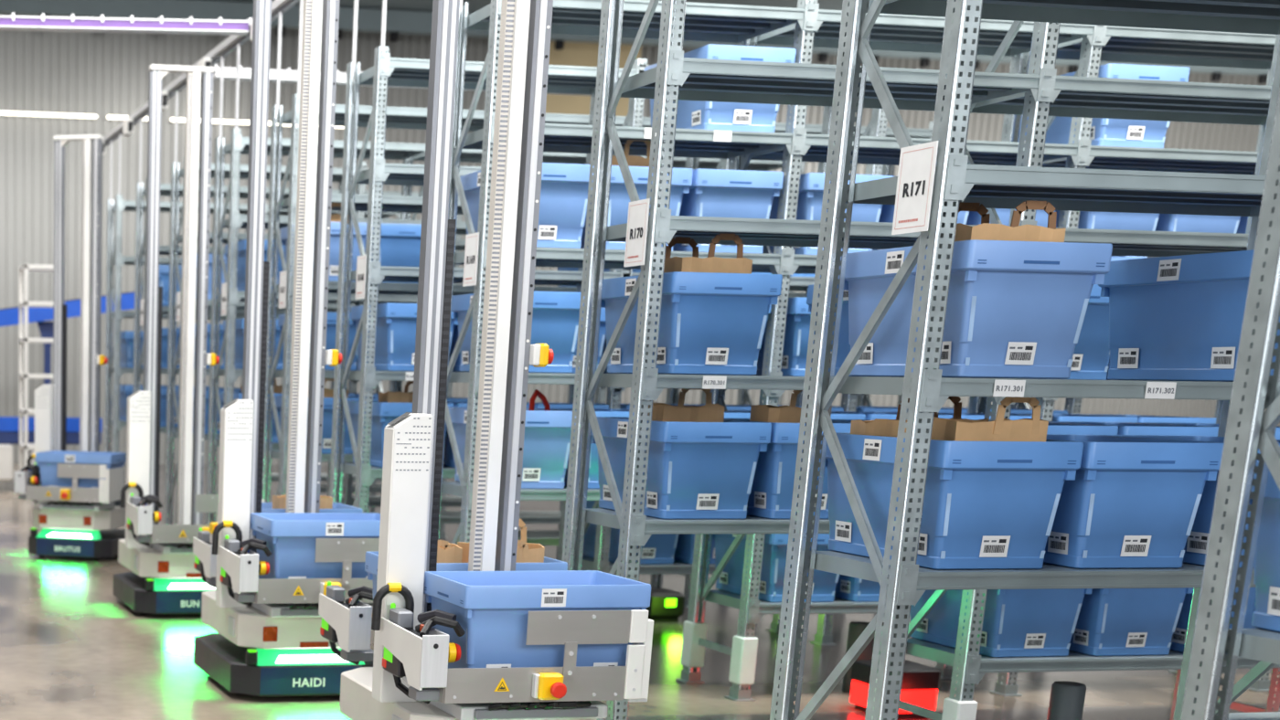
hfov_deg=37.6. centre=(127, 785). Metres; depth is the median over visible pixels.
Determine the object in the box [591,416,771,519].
storage bin
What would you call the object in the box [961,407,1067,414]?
storage bin
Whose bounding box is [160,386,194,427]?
storage bin
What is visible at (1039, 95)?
shelving rack
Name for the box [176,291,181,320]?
sign
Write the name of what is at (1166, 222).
storage bin
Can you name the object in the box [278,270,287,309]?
sign
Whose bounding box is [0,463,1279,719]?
floor
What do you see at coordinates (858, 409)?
storage bin
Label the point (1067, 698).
guard
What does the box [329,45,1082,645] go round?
shelving rack
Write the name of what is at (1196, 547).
storage bin
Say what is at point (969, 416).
storage bin
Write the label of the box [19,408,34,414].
shelf
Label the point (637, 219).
sign
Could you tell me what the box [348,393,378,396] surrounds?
storage bin
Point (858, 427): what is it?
paper bag
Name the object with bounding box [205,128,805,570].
shelving rack
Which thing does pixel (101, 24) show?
ceiling light
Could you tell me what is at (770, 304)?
storage bin
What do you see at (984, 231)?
paper bag
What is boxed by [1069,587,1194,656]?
storage bin
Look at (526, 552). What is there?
paper bag
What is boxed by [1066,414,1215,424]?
storage bin
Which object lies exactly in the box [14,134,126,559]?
robot
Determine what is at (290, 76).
cable tray
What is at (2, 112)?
wall light
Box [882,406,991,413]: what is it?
storage bin
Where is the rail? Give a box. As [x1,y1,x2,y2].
[102,0,462,204]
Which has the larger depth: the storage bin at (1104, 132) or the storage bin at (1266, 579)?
the storage bin at (1104, 132)
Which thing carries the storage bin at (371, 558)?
on the robot at (410, 677)
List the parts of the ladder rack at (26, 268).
post, post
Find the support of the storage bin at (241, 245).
on the shelving rack at (239, 145)
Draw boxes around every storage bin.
[35,450,126,488]
[115,384,166,421]
[116,330,143,368]
[158,265,181,306]
[160,328,180,368]
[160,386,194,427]
[177,389,240,434]
[179,323,224,369]
[181,253,227,299]
[205,387,240,390]
[220,392,287,443]
[222,319,283,370]
[224,239,285,291]
[249,512,380,578]
[261,502,362,512]
[275,395,359,454]
[277,311,358,371]
[280,222,366,281]
[347,400,453,468]
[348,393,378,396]
[350,396,378,400]
[351,303,458,371]
[364,223,421,283]
[364,552,567,598]
[423,570,650,669]
[443,401,529,468]
[447,397,468,402]
[448,324,460,372]
[448,406,575,489]
[451,291,584,373]
[459,162,594,248]
[526,402,608,408]
[533,407,629,489]
[554,308,606,373]
[557,267,578,287]
[580,165,693,251]
[580,501,679,565]
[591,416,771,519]
[594,403,677,409]
[597,271,782,375]
[600,338,607,373]
[603,268,640,273]
[618,408,750,418]
[644,44,796,132]
[667,404,750,410]
[672,169,783,253]
[673,534,715,565]
[712,533,839,602]
[713,304,771,375]
[723,418,851,519]
[727,410,865,419]
[729,405,843,411]
[751,272,771,274]
[754,298,814,376]
[762,172,893,255]
[786,273,821,277]
[806,284,957,378]
[820,432,1083,570]
[831,411,952,419]
[831,419,874,422]
[832,405,897,412]
[834,575,880,602]
[838,239,1112,379]
[872,204,969,250]
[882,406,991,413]
[893,412,1032,420]
[909,588,1092,658]
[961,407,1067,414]
[965,208,1055,227]
[981,413,1138,422]
[1017,284,1109,380]
[1024,64,1189,148]
[1043,434,1223,568]
[1046,423,1118,435]
[1048,421,1218,437]
[1055,210,1159,261]
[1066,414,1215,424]
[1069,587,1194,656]
[1088,435,1279,568]
[1098,249,1279,382]
[1118,422,1279,439]
[1147,213,1240,257]
[1169,587,1257,654]
[1236,216,1247,234]
[1248,460,1279,632]
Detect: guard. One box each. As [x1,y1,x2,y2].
[842,621,874,693]
[1046,681,1086,719]
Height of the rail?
0.640 m
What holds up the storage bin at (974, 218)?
on the shelving rack at (805, 26)
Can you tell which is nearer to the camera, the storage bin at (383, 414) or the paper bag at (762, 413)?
the paper bag at (762, 413)
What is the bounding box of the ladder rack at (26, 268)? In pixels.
[19,264,64,494]
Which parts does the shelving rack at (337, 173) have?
shelf, shelf, shelf, shelf, shelf, shelf, shelf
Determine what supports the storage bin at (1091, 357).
on the shelving rack at (1039, 95)
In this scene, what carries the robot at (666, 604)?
on the floor
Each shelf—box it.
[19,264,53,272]
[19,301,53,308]
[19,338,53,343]
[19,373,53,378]
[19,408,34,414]
[19,443,34,449]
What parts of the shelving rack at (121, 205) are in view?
shelf, shelf, shelf, shelf, shelf, shelf, shelf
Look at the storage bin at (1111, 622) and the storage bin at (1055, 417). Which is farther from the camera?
the storage bin at (1055, 417)
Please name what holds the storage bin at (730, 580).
on the shelving rack at (805, 26)
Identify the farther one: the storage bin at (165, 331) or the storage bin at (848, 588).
the storage bin at (165, 331)
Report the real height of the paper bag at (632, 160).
0.466 m
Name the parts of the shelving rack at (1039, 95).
shelf, shelf, shelf, shelf, shelf, shelf, shelf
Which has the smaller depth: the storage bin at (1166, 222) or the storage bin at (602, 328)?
the storage bin at (1166, 222)
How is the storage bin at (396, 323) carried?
on the shelving rack at (387, 70)
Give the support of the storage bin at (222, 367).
on the shelving rack at (337, 173)
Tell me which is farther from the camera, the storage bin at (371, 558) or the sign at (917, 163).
the storage bin at (371, 558)
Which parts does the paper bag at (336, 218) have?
handle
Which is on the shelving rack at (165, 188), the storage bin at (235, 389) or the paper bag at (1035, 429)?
the storage bin at (235, 389)
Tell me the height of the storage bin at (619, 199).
0.334 m
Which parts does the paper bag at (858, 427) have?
handle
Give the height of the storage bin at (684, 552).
0.334 m
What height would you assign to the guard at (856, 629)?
0.325 m
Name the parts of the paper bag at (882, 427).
handle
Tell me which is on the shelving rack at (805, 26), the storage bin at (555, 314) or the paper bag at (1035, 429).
the storage bin at (555, 314)
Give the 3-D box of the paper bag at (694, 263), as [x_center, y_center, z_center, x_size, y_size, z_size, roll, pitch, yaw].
[1.999,-1.675,6.063,0.266,0.454,0.162,-2,14,-10]
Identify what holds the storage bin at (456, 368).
on the shelving rack at (387, 70)
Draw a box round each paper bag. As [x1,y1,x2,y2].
[240,377,282,394]
[272,494,332,509]
[308,378,348,397]
[314,202,348,222]
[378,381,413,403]
[437,540,462,563]
[457,519,544,563]
[589,139,654,167]
[648,388,725,422]
[663,233,752,273]
[749,390,831,423]
[850,398,938,436]
[873,396,988,437]
[930,397,1048,441]
[954,200,1066,242]
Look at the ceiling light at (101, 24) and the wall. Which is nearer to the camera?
the ceiling light at (101, 24)
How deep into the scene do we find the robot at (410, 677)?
5.49 m
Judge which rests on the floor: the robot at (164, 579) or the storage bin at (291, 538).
the robot at (164, 579)
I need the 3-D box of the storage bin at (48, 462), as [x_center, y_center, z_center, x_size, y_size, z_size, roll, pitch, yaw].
[-0.351,-2.360,13.267,0.601,0.334,0.402,5,14,17]
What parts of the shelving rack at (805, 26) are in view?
shelf, shelf, shelf, shelf, shelf, shelf, shelf, shelf, shelf, shelf, shelf, shelf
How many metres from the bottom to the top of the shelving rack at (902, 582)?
2.980 m
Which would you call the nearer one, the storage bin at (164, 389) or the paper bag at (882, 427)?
the paper bag at (882, 427)
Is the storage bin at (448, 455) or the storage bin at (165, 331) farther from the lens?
the storage bin at (165, 331)
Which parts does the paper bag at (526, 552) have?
handle, handle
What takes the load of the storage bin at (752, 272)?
on the shelving rack at (387, 70)
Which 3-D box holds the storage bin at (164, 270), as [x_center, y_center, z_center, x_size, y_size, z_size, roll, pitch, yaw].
[0.400,-4.283,15.008,0.400,0.334,0.601,-1,14,-9]
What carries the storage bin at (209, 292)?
on the shelving rack at (337, 173)
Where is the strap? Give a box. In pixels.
[528,389,550,411]
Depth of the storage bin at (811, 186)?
7.53 m
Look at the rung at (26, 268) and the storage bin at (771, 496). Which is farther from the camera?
the rung at (26, 268)
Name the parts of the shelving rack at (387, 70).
shelf, shelf, shelf, shelf, shelf, shelf, shelf, shelf, shelf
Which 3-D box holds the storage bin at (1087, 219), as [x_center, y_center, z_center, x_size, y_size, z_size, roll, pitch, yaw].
[4.382,-2.557,8.021,0.402,0.334,0.601,-2,14,-10]
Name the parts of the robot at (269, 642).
arm, arm, energy chain, panel, plate, guide rail, plate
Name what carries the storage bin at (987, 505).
on the shelving rack at (902, 582)
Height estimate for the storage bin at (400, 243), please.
0.334 m
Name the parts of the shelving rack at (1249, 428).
shelf, shelf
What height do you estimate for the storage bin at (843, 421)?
0.334 m
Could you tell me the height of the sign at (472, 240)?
0.212 m
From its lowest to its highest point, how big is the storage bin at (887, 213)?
0.334 m
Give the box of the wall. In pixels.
[0,14,1279,465]
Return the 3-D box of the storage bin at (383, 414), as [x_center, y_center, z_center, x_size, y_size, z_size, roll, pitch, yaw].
[1.438,-1.873,9.299,0.400,0.334,0.601,-2,14,-10]
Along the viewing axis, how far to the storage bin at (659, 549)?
9.44 m
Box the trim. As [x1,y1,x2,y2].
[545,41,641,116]
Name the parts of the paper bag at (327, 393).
handle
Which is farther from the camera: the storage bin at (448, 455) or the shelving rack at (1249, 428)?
the storage bin at (448, 455)
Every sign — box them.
[139,298,144,325]
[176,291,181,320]
[221,282,227,316]
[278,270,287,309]
[355,255,366,299]
[462,232,479,287]
[623,198,650,267]
[891,140,938,234]
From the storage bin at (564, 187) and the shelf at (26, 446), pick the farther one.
the shelf at (26, 446)
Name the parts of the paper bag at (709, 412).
handle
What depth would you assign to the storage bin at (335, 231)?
10.30 m
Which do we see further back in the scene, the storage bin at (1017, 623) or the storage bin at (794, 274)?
the storage bin at (794, 274)
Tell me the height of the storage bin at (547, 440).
0.334 m
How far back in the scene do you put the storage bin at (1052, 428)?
6.23 m
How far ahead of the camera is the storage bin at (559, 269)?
10.90 m
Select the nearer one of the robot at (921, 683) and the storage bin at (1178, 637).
the storage bin at (1178, 637)
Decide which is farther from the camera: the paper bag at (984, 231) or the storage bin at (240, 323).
the storage bin at (240, 323)
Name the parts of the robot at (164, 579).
arm, energy chain, panel, plate, guide rail, plate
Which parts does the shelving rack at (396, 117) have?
shelf, shelf, shelf, shelf, shelf, shelf, shelf, shelf, shelf, shelf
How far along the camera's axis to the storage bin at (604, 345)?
9.48 m
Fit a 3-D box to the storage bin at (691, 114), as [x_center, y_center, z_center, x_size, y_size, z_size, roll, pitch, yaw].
[2.555,-2.988,7.602,0.402,0.334,0.601,-1,14,-10]
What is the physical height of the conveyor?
2.360 m
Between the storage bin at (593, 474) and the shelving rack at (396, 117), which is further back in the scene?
the shelving rack at (396, 117)
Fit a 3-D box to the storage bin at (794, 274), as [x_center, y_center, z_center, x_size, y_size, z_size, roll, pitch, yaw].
[3.612,-2.906,9.437,0.400,0.334,0.601,-2,14,-10]
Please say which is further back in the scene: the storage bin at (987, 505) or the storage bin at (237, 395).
the storage bin at (237, 395)
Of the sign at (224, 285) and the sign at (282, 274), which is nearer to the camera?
the sign at (282, 274)
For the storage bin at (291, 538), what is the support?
on the robot at (269, 642)
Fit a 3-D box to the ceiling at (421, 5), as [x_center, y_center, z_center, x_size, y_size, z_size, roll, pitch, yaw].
[9.099,-7.798,10.854,40.000,0.150,33.300,-2,14,-10]
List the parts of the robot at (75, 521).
arm, plate, energy chain, panel, plate, guide rail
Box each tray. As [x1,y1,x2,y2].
[213,64,590,95]
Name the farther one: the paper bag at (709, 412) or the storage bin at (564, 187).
the storage bin at (564, 187)
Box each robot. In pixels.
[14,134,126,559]
[112,64,264,614]
[192,0,379,696]
[318,0,653,719]
[646,588,685,621]
[849,660,941,718]
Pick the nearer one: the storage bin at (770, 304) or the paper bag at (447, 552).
the paper bag at (447, 552)
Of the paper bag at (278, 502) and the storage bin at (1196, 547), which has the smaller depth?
the storage bin at (1196, 547)
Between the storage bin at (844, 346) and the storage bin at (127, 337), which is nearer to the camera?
the storage bin at (844, 346)
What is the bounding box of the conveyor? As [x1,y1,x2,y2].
[0,291,138,384]
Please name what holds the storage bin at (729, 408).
on the shelving rack at (387, 70)
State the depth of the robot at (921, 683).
7.55 m
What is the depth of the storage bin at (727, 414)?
7.64 m
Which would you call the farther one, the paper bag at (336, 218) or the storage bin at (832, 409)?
the paper bag at (336, 218)
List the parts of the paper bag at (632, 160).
handle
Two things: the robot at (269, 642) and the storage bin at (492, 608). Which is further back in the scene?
the robot at (269, 642)
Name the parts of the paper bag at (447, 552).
handle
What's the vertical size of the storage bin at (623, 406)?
0.334 m
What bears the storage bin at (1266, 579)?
on the shelving rack at (1249, 428)
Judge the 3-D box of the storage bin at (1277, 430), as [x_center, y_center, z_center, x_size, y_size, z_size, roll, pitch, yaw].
[4.124,-1.210,6.686,0.402,0.334,0.601,-2,14,-10]
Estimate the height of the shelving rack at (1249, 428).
2.980 m
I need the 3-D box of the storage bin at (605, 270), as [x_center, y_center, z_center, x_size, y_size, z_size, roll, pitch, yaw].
[2.786,-2.884,9.294,0.400,0.334,0.601,-2,14,-10]
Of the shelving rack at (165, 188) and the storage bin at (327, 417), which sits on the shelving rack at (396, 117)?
the storage bin at (327, 417)
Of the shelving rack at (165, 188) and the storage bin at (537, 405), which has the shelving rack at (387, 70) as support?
the storage bin at (537, 405)
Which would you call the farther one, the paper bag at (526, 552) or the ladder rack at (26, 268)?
the ladder rack at (26, 268)
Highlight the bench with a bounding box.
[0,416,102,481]
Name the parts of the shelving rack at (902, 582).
shelf, shelf, shelf, shelf, shelf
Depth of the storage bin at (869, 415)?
7.80 m
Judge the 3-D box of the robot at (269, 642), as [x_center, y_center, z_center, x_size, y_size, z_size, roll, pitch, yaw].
[0.709,-2.029,8.002,0.797,3.113,1.643,-2,14,-10]
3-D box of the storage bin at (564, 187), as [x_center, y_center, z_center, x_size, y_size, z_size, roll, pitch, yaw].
[1.721,-2.487,7.563,0.402,0.334,0.601,-2,14,-10]
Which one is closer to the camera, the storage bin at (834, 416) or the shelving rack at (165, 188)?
the storage bin at (834, 416)
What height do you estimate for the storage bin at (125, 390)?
0.334 m
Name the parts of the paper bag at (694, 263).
handle, handle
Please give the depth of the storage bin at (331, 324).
10.40 m
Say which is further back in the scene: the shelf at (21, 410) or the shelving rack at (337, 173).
the shelf at (21, 410)
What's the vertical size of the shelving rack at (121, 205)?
2.980 m
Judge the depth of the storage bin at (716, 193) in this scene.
7.43 m
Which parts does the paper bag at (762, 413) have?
handle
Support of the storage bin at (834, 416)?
on the shelving rack at (805, 26)
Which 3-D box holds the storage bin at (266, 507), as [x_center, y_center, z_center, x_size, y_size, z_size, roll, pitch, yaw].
[0.772,-1.168,8.342,0.601,0.334,0.402,-2,14,-10]
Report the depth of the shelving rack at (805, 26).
7.63 m
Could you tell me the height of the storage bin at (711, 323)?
0.334 m
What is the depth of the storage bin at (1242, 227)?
7.94 m
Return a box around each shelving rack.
[104,194,400,512]
[133,177,462,538]
[164,156,465,524]
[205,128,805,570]
[261,93,933,607]
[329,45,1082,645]
[437,0,1276,702]
[561,0,1279,719]
[769,0,1279,719]
[1180,88,1279,719]
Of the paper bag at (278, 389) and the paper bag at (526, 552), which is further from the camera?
the paper bag at (278, 389)
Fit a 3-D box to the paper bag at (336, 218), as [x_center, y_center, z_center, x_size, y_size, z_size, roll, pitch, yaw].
[1.210,-3.247,10.434,0.267,0.436,0.159,-2,14,-10]
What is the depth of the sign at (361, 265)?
8.86 m
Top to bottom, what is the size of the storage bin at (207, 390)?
0.334 m
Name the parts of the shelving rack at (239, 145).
shelf, shelf, shelf, shelf, shelf, shelf, shelf, shelf, shelf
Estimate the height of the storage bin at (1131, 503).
0.334 m
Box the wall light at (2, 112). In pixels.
[0,110,344,128]
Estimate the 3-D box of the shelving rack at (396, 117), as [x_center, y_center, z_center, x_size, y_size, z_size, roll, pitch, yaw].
[2.917,-2.634,10.957,4.145,2.980,0.580,-2,14,-10]
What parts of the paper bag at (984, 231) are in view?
handle, handle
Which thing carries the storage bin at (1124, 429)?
on the shelving rack at (1039, 95)
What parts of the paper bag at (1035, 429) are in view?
handle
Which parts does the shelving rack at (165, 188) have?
shelf, shelf, shelf, shelf, shelf, shelf, shelf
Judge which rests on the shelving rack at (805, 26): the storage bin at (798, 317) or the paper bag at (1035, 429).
the storage bin at (798, 317)
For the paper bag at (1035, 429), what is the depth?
4.58 m
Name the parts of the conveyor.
leg, belt frame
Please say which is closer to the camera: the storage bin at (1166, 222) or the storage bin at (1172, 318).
the storage bin at (1172, 318)
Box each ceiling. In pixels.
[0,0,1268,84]
[205,0,848,13]
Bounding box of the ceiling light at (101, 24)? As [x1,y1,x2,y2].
[0,12,251,35]
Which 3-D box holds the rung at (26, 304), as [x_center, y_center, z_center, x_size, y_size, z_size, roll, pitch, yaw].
[-0.947,-5.309,19.273,0.440,0.045,0.540,-2,14,-10]
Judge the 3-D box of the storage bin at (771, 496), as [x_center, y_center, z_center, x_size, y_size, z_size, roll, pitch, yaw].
[2.382,-1.163,6.381,0.402,0.334,0.601,-2,14,-10]
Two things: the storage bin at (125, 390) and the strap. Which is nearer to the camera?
the strap
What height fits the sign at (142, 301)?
0.212 m
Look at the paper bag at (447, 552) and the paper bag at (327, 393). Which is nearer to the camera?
the paper bag at (447, 552)

